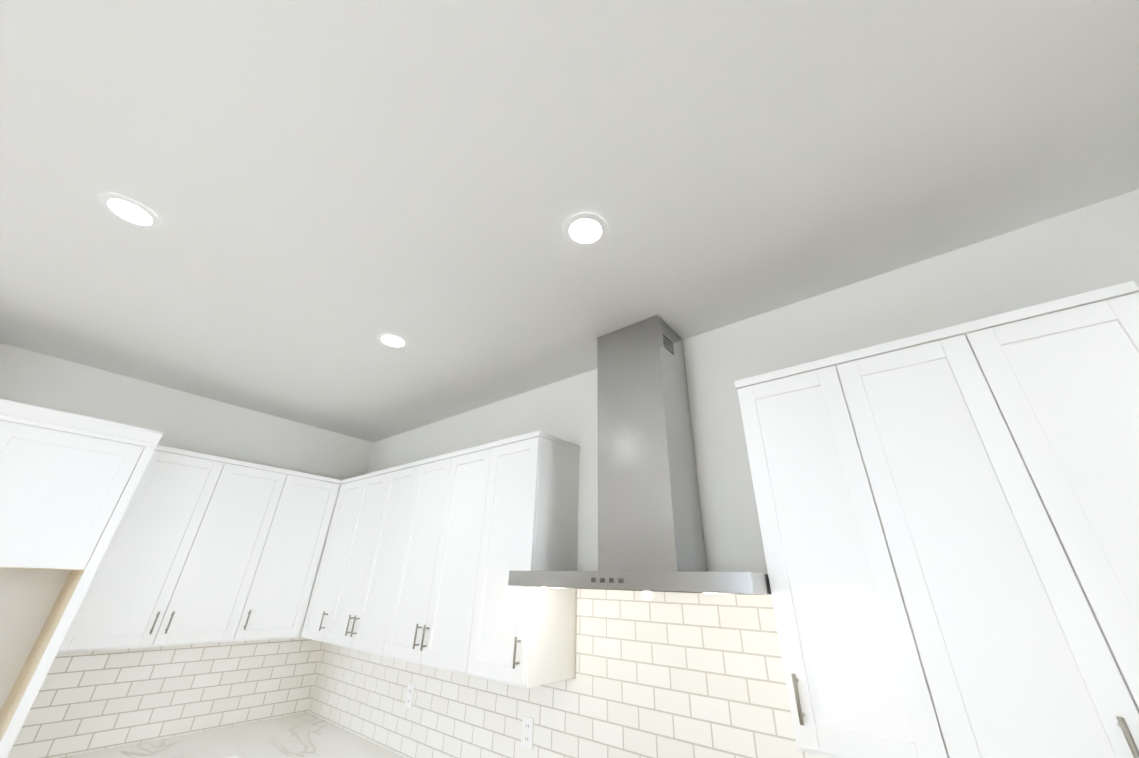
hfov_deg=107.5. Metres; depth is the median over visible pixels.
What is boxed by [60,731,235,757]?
countertop
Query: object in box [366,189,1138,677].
wall
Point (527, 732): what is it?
outlet
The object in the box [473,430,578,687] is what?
upper cabinet
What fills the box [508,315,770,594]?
range hood
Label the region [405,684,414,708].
outlet
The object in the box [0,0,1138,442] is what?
ceiling
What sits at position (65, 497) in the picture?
tall cabinet
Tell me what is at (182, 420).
wall
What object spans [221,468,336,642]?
upper cabinet
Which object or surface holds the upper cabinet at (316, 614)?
attached to the wall at (1086, 249)
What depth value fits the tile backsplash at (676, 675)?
1.84 m
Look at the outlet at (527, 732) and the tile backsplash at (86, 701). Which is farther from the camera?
the tile backsplash at (86, 701)
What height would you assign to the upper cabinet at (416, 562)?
1.122 m
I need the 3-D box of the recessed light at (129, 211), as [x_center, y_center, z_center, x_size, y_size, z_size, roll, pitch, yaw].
[-1.641,-0.623,1.563,0.170,0.002,0.170,-18,-32,35]
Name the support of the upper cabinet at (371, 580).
attached to the wall at (1086, 249)
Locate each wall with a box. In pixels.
[0,343,372,710]
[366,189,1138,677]
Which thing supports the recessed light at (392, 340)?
in the ceiling
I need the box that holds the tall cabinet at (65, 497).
[0,399,162,757]
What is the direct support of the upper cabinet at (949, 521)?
attached to the wall at (1086, 249)
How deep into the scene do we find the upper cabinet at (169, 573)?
2.62 m
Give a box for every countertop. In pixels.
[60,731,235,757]
[204,712,404,757]
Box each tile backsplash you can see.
[7,637,322,757]
[307,589,829,757]
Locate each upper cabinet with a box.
[57,445,276,652]
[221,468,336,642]
[293,475,364,641]
[325,460,420,655]
[385,441,496,675]
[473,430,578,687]
[734,281,1138,757]
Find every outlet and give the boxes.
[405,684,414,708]
[521,716,533,749]
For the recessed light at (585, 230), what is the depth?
1.58 m
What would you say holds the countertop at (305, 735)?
on the base cabinet
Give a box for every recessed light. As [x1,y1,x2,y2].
[99,193,160,228]
[377,333,408,347]
[563,213,607,246]

